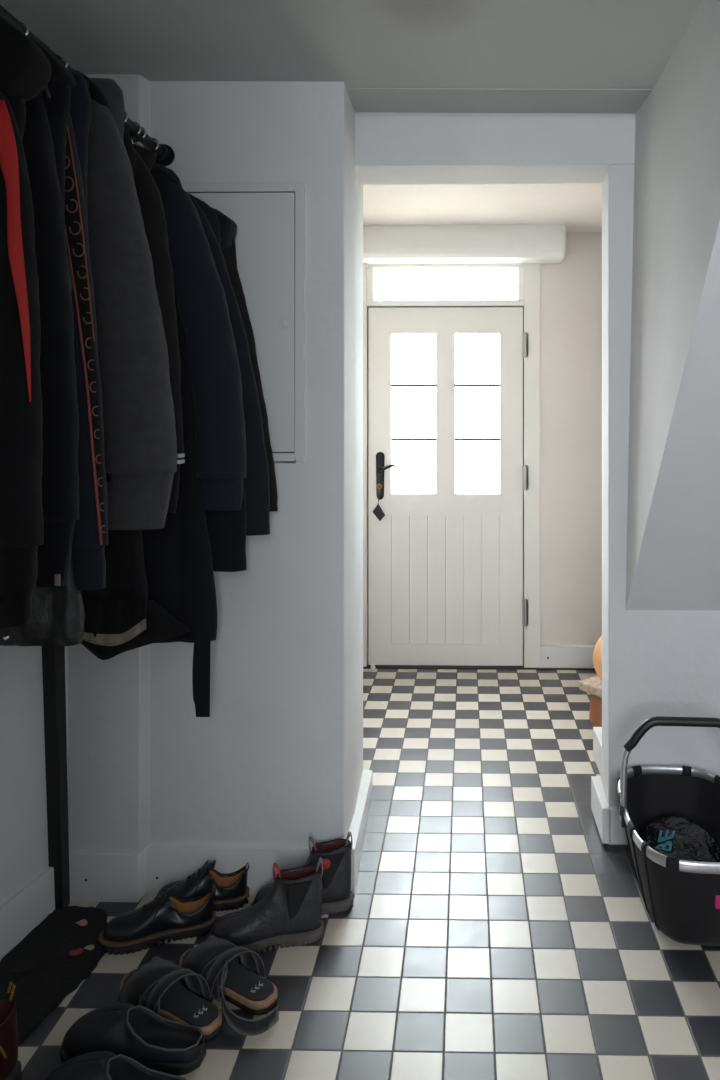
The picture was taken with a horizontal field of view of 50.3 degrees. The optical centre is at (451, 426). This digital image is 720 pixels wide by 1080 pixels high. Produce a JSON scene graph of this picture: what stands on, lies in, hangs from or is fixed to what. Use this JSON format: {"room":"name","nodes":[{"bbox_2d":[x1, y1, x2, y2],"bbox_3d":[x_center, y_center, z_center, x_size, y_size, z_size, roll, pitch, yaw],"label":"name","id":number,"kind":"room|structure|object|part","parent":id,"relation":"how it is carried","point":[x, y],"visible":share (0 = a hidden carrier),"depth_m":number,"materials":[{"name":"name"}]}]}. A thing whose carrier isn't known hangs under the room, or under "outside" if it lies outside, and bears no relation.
{"room":"entrance hallway","nodes":[
{"label":"entrance hallway","id":0,"kind":"room"},
{"bbox_2d":[0,646,67,905],"bbox_3d":[-1.539,0.075,0.178,0.197,2.500,4.391,0,0,10],"label":"wall","id":1,"kind":"structure","parent":0,"point":[23,801],"depth_m":1.96,"materials":[{"name":"paint"}]},
{"bbox_2d":[0,867,54,960],"bbox_3d":[-1.446,1.259,0.126,0.024,0.132,4.057,0,0,10],"label":"baseboard","id":2,"kind":"structure","parent":1,"relation":"attached to","point":[20,914],"depth_m":1.96,"materials":[{"name":"white paint"}]},
{"bbox_2d":[0,5,174,908],"bbox_3d":[-0.959,0.260,1.593,0.315,2.130,1.150,0,0,1],"label":"clothes rack","id":3,"kind":"object","parent":1,"relation":"attached to","point":[53,656],"visible":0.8,"depth_m":2.05,"materials":[{"name":"black metal"}]},
{"bbox_2d":[19,20,50,98],"bbox_3d":[-0.879,-0.702,1.460,0.216,0.165,0.012,0,0,1],"label":"clothes hanger","id":4,"kind":"object","parent":3,"relation":"hanging from","point":[47,92],"visible":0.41,"depth_m":1.46,"materials":[{"name":"silver metal"}]},
{"bbox_2d":[0,255,84,645],"bbox_3d":[-0.915,-0.172,1.545,0.339,1.224,0.197,0,0,28],"label":"coat","id":5,"kind":"object","parent":3,"relation":"hanging from","point":[58,613],"visible":0.11,"depth_m":1.52,"materials":[{"name":"black fabric"}]},
{"bbox_2d":[22,36,79,587],"bbox_3d":[-0.907,-0.234,1.510,0.356,1.086,0.104,0,0,8],"label":"jacket","id":6,"kind":"object","parent":3,"relation":"hanging from","point":[45,130],"visible":0.56,"depth_m":1.46,"materials":[{"name":"black fabric"}]},
{"bbox_2d":[59,55,67,67],"bbox_3d":[-0.876,-0.705,1.601,0.216,0.165,0.012,0,0,1],"label":"clothes hanger","id":7,"kind":"object","parent":3,"relation":"hanging from","point":[61,56],"visible":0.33,"depth_m":1.60,"materials":[{"name":"silver metal"}]},
{"bbox_2d":[65,69,107,589],"bbox_3d":[-0.896,-0.208,1.593,0.375,1.082,0.104,0,0,6],"label":"jacket","id":8,"kind":"object","parent":7,"relation":"hanging from","point":[90,534],"visible":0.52,"depth_m":1.55,"materials":[{"name":"black fabric"}]},
{"bbox_3d":[-0.832,-0.765,1.590,0.029,0.047,1.150,0,0,1],"label":"rail","id":9,"kind":"part","parent":3,"relation":"part of","materials":[{"name":"black metal"}]},
{"bbox_2d":[82,73,176,529],"bbox_3d":[-0.860,-0.288,1.742,0.464,1.035,0.126,0,0,8],"label":"jacket","id":10,"kind":"object","parent":3,"relation":"hanging from","point":[140,441],"visible":0.44,"depth_m":1.68,"materials":[{"name":"black fabric"}]},
{"bbox_3d":[-0.953,-0.735,1.992,0.262,0.088,0.028,0,0,1],"label":"bracket arm","id":11,"kind":"part","parent":3,"relation":"part of","materials":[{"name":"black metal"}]},
{"bbox_2d":[81,128,189,659],"bbox_3d":[-0.858,-0.078,1.803,0.465,1.269,0.140,0,0,1],"label":"coat","id":12,"kind":"object","parent":3,"relation":"hanging from","point":[120,617],"visible":0.14,"depth_m":1.78,"materials":[{"name":"black fabric"}]},
{"bbox_2d":[130,121,140,143],"bbox_3d":[-0.870,-0.710,1.964,0.216,0.165,0.012,0,0,1],"label":"clothes hanger","id":13,"kind":"object","parent":3,"relation":"hanging from","point":[137,123],"visible":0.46,"depth_m":1.96,"materials":[{"name":"silver metal"}]},
{"bbox_2d":[142,164,246,716],"bbox_3d":[-0.807,0.009,1.940,0.544,1.422,0.125,0,0,1],"label":"jacket","id":14,"kind":"object","parent":13,"relation":"hanging from","point":[181,558],"visible":0.17,"depth_m":1.91,"materials":[{"name":"black fabric"}]},
{"bbox_2d":[134,126,145,144],"bbox_3d":[-0.869,-0.711,1.992,0.216,0.165,0.012,0,0,1],"label":"clothes hanger","id":15,"kind":"object","parent":3,"relation":"hanging from","point":[143,128],"visible":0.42,"depth_m":1.99,"materials":[{"name":"silver metal"}]},
{"bbox_2d":[154,163,246,510],"bbox_3d":[-0.805,-0.239,1.964,0.567,0.901,0.115,0,0,7],"label":"jacket","id":16,"kind":"object","parent":15,"relation":"hanging from","point":[215,373],"visible":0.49,"depth_m":1.90,"materials":[{"name":"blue fabric"}]},
{"bbox_2d":[143,137,158,149],"bbox_3d":[-0.868,-0.712,2.076,0.216,0.165,0.012,0,0,1],"label":"clothes hanger","id":17,"kind":"object","parent":3,"relation":"hanging from","point":[155,139],"visible":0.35,"depth_m":2.07,"materials":[{"name":"silver metal"}]},
{"bbox_2d":[211,207,277,511],"bbox_3d":[-0.783,-0.198,2.080,0.606,0.858,0.081,0,0,1],"label":"jacket","id":18,"kind":"object","parent":17,"relation":"hanging from","point":[228,227],"visible":0.15,"depth_m":2.07,"materials":[{"name":"black fabric"}]},
{"bbox_2d":[186,192,269,535],"bbox_3d":[-0.784,-0.187,2.030,0.605,0.943,0.082,0,0,4],"label":"jacket","id":19,"kind":"object","parent":3,"relation":"hanging from","point":[256,482],"visible":0.11,"depth_m":1.99,"materials":[{"name":"black fabric"}]},
{"bbox_2d":[68,74,362,852],"bbox_3d":[-0.779,0.100,2.464,0.954,2.450,0.680,0,0,1],"label":"wall","id":20,"kind":"structure","parent":0,"point":[277,758],"depth_m":2.16,"materials":[{"name":"paint"}]},
{"bbox_2d":[69,845,312,901],"bbox_3d":[-0.697,1.260,2.140,0.810,0.131,0.066,0,0,1],"label":"baseboard","id":21,"kind":"structure","parent":20,"relation":"attached to","point":[93,876],"depth_m":2.15,"materials":[{"name":"white paint"}]},
{"bbox_2d":[181,182,304,462],"bbox_3d":[-0.641,-0.297,2.155,0.444,0.798,0.017,0,0,1],"label":"upper cabinet","id":22,"kind":"object","parent":20,"relation":"attached to","point":[269,218],"visible":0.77,"depth_m":2.15,"materials":[{"name":"white paint"}]},
{"bbox_2d":[349,769,372,894],"bbox_3d":[-0.302,1.260,2.470,0.058,0.131,0.657,0,0,-3],"label":"baseboard","id":23,"kind":"structure","parent":20,"relation":"attached to","point":[359,821],"depth_m":2.38,"materials":[{"name":"white paint"}]},
{"bbox_2d":[355,112,635,184],"bbox_3d":[0.635,-0.964,2.497,2.020,0.262,0.195,0,0,1],"label":"ceiling beam","id":24,"kind":"structure","parent":20,"relation":"attached to","point":[392,148],"depth_m":2.41,"materials":[{"name":"paint"}]},
{"bbox_2d":[0,0,701,113],"bbox_3d":[-0.097,-1.090,0.162,3.800,0.271,4.520,0,0,1],"label":"ceiling","id":25,"kind":"structure","parent":0,"point":[411,56],"depth_m":1.95,"materials":[{"name":"paint"}]},
{"bbox_2d":[18,669,719,1079],"bbox_3d":[-0.077,1.375,1.252,3.800,0.100,6.700,0,0,1],"label":"floor","id":26,"kind":"structure","parent":0,"point":[491,930],"depth_m":1.94,"materials":[{"name":"tile"}]},
{"bbox_2d":[0,981,21,1079],"bbox_3d":[-0.931,1.231,1.422,0.108,0.189,0.293,0,0,12],"label":"boot","id":27,"kind":"object","parent":26,"relation":"on","point":[10,1066],"visible":1,"depth_m":1.52,"materials":[{"name":"red rubber"}]},
{"bbox_2d":[0,906,107,1045],"bbox_3d":[-1.003,1.315,1.803,0.249,0.020,0.556,0,0,8],"label":"floor mat","id":28,"kind":"object","parent":26,"relation":"on","point":[43,972],"visible":0.91,"depth_m":1.85,"materials":[{"name":"black fabric"}]},
{"bbox_2d":[69,948,82,955],"bbox_3d":[-0.935,1.305,1.885,0.033,0.006,0.022,0,0,-17],"label":"dry leaf","id":29,"kind":"object","parent":28,"relation":"on","point":[78,951],"visible":1,"depth_m":1.88,"materials":[{"name":"red"}]},
{"bbox_2d":[75,919,87,925],"bbox_3d":[-0.973,1.305,1.997,0.030,0.006,0.022,0,0,26],"label":"dry leaf","id":30,"kind":"object","parent":28,"relation":"on","point":[83,922],"visible":1,"depth_m":1.99,"materials":[{"name":"beige plant"}]},
{"bbox_2d":[84,944,94,949],"bbox_3d":[-0.909,1.305,1.902,0.026,0.006,0.015,0,0,1],"label":"dry leaf","id":31,"kind":"object","parent":28,"relation":"on","point":[88,947],"visible":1,"depth_m":1.90,"materials":[{"name":"beige plant"}]},
{"bbox_2d":[45,1051,185,1079],"bbox_3d":[-0.657,1.278,1.470,0.311,0.095,0.108,0,0,7],"label":"clog","id":32,"kind":"object","parent":26,"relation":"on","point":[98,1065],"visible":1,"depth_m":1.49,"materials":[{"name":"black rubber"}]},
{"bbox_2d":[60,1003,205,1074],"bbox_3d":[-0.674,1.278,1.597,0.309,0.095,0.108,0,0,7],"label":"clog","id":33,"kind":"object","parent":26,"relation":"on","point":[138,1033],"visible":0.93,"depth_m":1.57,"materials":[{"name":"black rubber"}]},
{"bbox_2d":[99,885,215,954],"bbox_3d":[-0.764,1.266,1.976,0.286,0.118,0.107,0,0,-17],"label":"shoe","id":34,"kind":"object","parent":26,"relation":"on","point":[166,916],"visible":1,"depth_m":1.95,"materials":[{"name":"black leather"}]},
{"bbox_2d":[118,955,221,1040],"bbox_3d":[-0.644,1.278,1.724,0.300,0.094,0.115,0,0,31],"label":"sandal","id":35,"kind":"object","parent":26,"relation":"on","point":[154,986],"visible":0.86,"depth_m":1.71,"materials":[{"name":"black rubber"}]},
{"bbox_2d":[193,1006,206,1017],"bbox_3d":[-0.556,1.292,1.675,0.016,0.002,0.034,0,0,31],"label":"print","id":36,"kind":"object","parent":35,"relation":"on","point":[198,1011],"depth_m":1.68,"materials":[{"name":"grey paint"}]},
{"bbox_2d":[154,860,248,911],"bbox_3d":[-0.695,1.266,2.099,0.259,0.118,0.107,0,0,-11],"label":"shoe","id":37,"kind":"object","parent":26,"relation":"on","point":[232,891],"visible":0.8,"depth_m":2.08,"materials":[{"name":"black leather"}]},
{"bbox_2d":[179,934,278,1035],"bbox_3d":[-0.527,1.278,1.773,0.334,0.094,0.148,0,0,32],"label":"sandal","id":38,"kind":"object","parent":26,"relation":"on","point":[227,980],"visible":0.94,"depth_m":1.75,"materials":[{"name":"black rubber"}]},
{"bbox_2d":[250,981,262,992],"bbox_3d":[-0.450,1.292,1.748,0.016,0.002,0.034,0,0,32],"label":"print","id":39,"kind":"object","parent":38,"relation":"on","point":[255,986],"depth_m":1.75,"materials":[{"name":"grey paint"}]},
{"bbox_2d":[205,857,323,958],"bbox_3d":[-0.482,1.228,1.957,0.298,0.193,0.112,0,0,-11],"label":"boot","id":40,"kind":"object","parent":26,"relation":"on","point":[289,914],"visible":0.92,"depth_m":1.94,"materials":[{"name":"black leather"}]},
{"bbox_2d":[251,831,352,914],"bbox_3d":[-0.411,1.228,2.084,0.276,0.193,0.112,0,0,-11],"label":"boot","id":41,"kind":"object","parent":26,"relation":"on","point":[337,895],"visible":0.59,"depth_m":2.07,"materials":[{"name":"grey rubber"}]},
{"bbox_2d":[579,676,601,726],"bbox_3d":[0.720,1.225,3.338,0.230,0.200,0.230,0,0,-37],"label":"stool","id":42,"kind":"object","parent":26,"relation":"on","point":[593,685],"visible":0.33,"depth_m":3.30,"materials":[{"name":"ceramic"}]},
{"bbox_2d":[593,636,601,680],"bbox_3d":[0.728,1.002,3.347,0.198,0.245,0.198,0,0,24],"label":"jar","id":43,"kind":"object","parent":42,"relation":"on","point":[597,655],"visible":0.17,"depth_m":3.33,"materials":[{"name":"orange ceramic"}]},
{"bbox_2d":[617,716,719,945],"bbox_3d":[0.650,1.065,2.103,0.369,0.520,0.539,0,0,1],"label":"shopping basket","id":44,"kind":"object","parent":26,"relation":"on","point":[681,897],"visible":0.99,"depth_m":2.09,"materials":[{"name":"black fabric"}]},
{"bbox_3d":[0.499,0.976,2.113,0.060,0.248,0.017,0,0,4],"label":"handle leg","id":45,"kind":"part","parent":44,"relation":"part of","materials":[{"name":"silver metal"}]},
{"bbox_2d":[639,815,719,861],"bbox_3d":[0.650,1.222,2.089,0.245,0.161,0.402,0,0,1],"label":"plastic bag","id":46,"kind":"object","parent":44,"relation":"in","point":[671,835],"visible":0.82,"depth_m":2.14,"materials":[{"name":"black plastic"}]},
{"bbox_2d":[655,830,675,850],"bbox_3d":[0.603,1.168,2.143,0.045,0.035,0.062,0,0,30],"label":"print","id":47,"kind":"object","parent":46,"relation":"attached to","point":[665,840],"depth_m":2.15,"materials":[{"name":"teal"}]},
{"bbox_2d":[363,183,601,232],"bbox_3d":[0.163,-1.146,3.498,2.200,0.158,2.000,0,0,1],"label":"ceiling","id":48,"kind":"structure","parent":0,"point":[578,207],"depth_m":3.65,"materials":[{"name":"paint"}]},
{"bbox_2d":[540,233,601,645],"bbox_3d":[0.177,0.075,4.272,2.000,2.500,0.200,0,0,1],"label":"wall","id":49,"kind":"structure","parent":0,"point":[571,289],"depth_m":4.16,"materials":[{"name":"paint"}]},
{"bbox_2d":[367,307,527,665],"bbox_3d":[-0.025,0.329,4.181,0.891,1.993,0.114,0,0,1],"label":"door","id":50,"kind":"structure","parent":49,"relation":"in","point":[446,567],"depth_m":4.19,"materials":[{"name":"beige paint"}]},
{"bbox_3d":[-0.397,0.270,4.190,0.048,0.264,0.010,0,0,1],"label":"handle plate","id":51,"kind":"part","parent":50,"relation":"part of","materials":[{"name":"black metal"}]},
{"bbox_3d":[-0.352,0.225,4.162,0.110,0.043,0.064,0,0,1],"label":"lever","id":52,"kind":"part","parent":50,"relation":"part of","materials":[{"name":"black metal"}]},
{"bbox_3d":[-0.036,0.846,4.209,0.600,0.722,0.030,0,0,1],"label":"boarded panel","id":53,"kind":"part","parent":50,"relation":"part of","materials":[{"name":"beige paint"}]},
{"bbox_3d":[-0.397,0.335,4.175,0.028,0.050,0.035,0,0,1],"label":"key","id":54,"kind":"object","parent":50,"relation":"in","visible":0},
{"bbox_2d":[373,497,384,520],"bbox_3d":[-0.402,0.436,4.164,0.069,0.163,0.010,0,0,1],"label":"key fob","id":55,"kind":"object","parent":54,"relation":"hanging from","point":[378,512],"visible":1,"depth_m":4.16,"materials":[{"name":"black metal"}]},
{"bbox_2d":[363,263,539,667],"bbox_3d":[-0.020,0.195,4.217,1.009,2.260,0.106,0,0,1],"label":"trim","id":56,"kind":"structure","parent":49,"relation":"attached to","point":[528,274],"depth_m":4.16,"materials":[{"name":"beige paint"}]},
{"bbox_2d":[363,224,565,263],"bbox_3d":[0.040,-0.986,4.087,1.133,0.178,0.175,0,0,1],"label":"ceiling beam","id":57,"kind":"structure","parent":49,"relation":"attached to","point":[524,243],"depth_m":4.00,"materials":[{"name":"white paint"}]},
{"bbox_2d":[363,665,594,669],"bbox_3d":[0.205,1.322,4.187,1.460,0.006,0.090,0,0,1],"label":"trim","id":58,"kind":"structure","parent":49,"relation":"attached to","point":[368,666],"depth_m":4.16,"materials":[{"name":"grey"}]},
{"bbox_2d":[540,645,594,667],"bbox_3d":[0.714,1.262,4.160,0.463,0.125,0.026,0,0,1],"label":"baseboard","id":59,"kind":"structure","parent":49,"relation":"attached to","point":[551,656],"depth_m":4.15,"materials":[{"name":"white paint"}]},
{"bbox_2d":[602,164,719,844],"bbox_3d":[1.071,0.246,2.489,1.147,2.158,0.195,0,0,1],"label":"wall","id":60,"kind":"structure","parent":0,"point":[655,662],"depth_m":2.40,"materials":[{"name":"paint"}]},
{"bbox_2d":[593,727,601,777],"bbox_3d":[0.757,1.265,2.827,0.388,0.120,0.440,0,0,1],"label":"trim","id":61,"kind":"structure","parent":60,"relation":"attached to","point":[597,731],"depth_m":2.95,"materials":[{"name":"white paint"}]},
{"bbox_2d":[591,776,627,843],"bbox_3d":[1.010,1.258,2.489,1.070,0.111,0.226,0,0,1],"label":"baseboard","id":62,"kind":"structure","parent":60,"relation":"attached to","point":[599,804],"depth_m":2.39,"materials":[{"name":"white paint"}]},
{"bbox_2d":[625,0,719,609],"bbox_3d":[1.109,-0.257,1.702,1.144,1.677,1.380,0,0,1],"label":"wall","id":63,"kind":"structure","parent":0,"point":[673,559],"depth_m":2.01,"materials":[{"name":"paint"}]},
{"bbox_3d":[-0.871,-0.709,1.885,0.216,0.165,0.012,0,0,1],"label":"clothes hanger","id":64,"kind":"object","parent":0,"visible":0},
{"bbox_2d":[133,144,184,513],"bbox_3d":[-0.868,-0.244,1.873,0.443,0.906,0.099,0,0,6],"label":"jacket","id":65,"kind":"object","parent":64,"relation":"hanging from","point":[148,193],"visible":0.22,"depth_m":1.82,"materials":[{"name":"black fabric"}]},
{"bbox_3d":[-0.881,-0.701,1.362,0.216,0.165,0.012,0,0,1],"label":"clothes hanger","id":66,"kind":"object","parent":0,"visible":0},
{"bbox_2d":[0,16,50,628],"bbox_3d":[-0.904,-0.187,1.355,0.370,1.084,0.102,0,0,5],"label":"jacket","id":67,"kind":"object","parent":66,"relation":"hanging from","point":[25,70],"visible":1,"depth_m":1.31,"materials":[{"name":"black fabric"}]}
]}

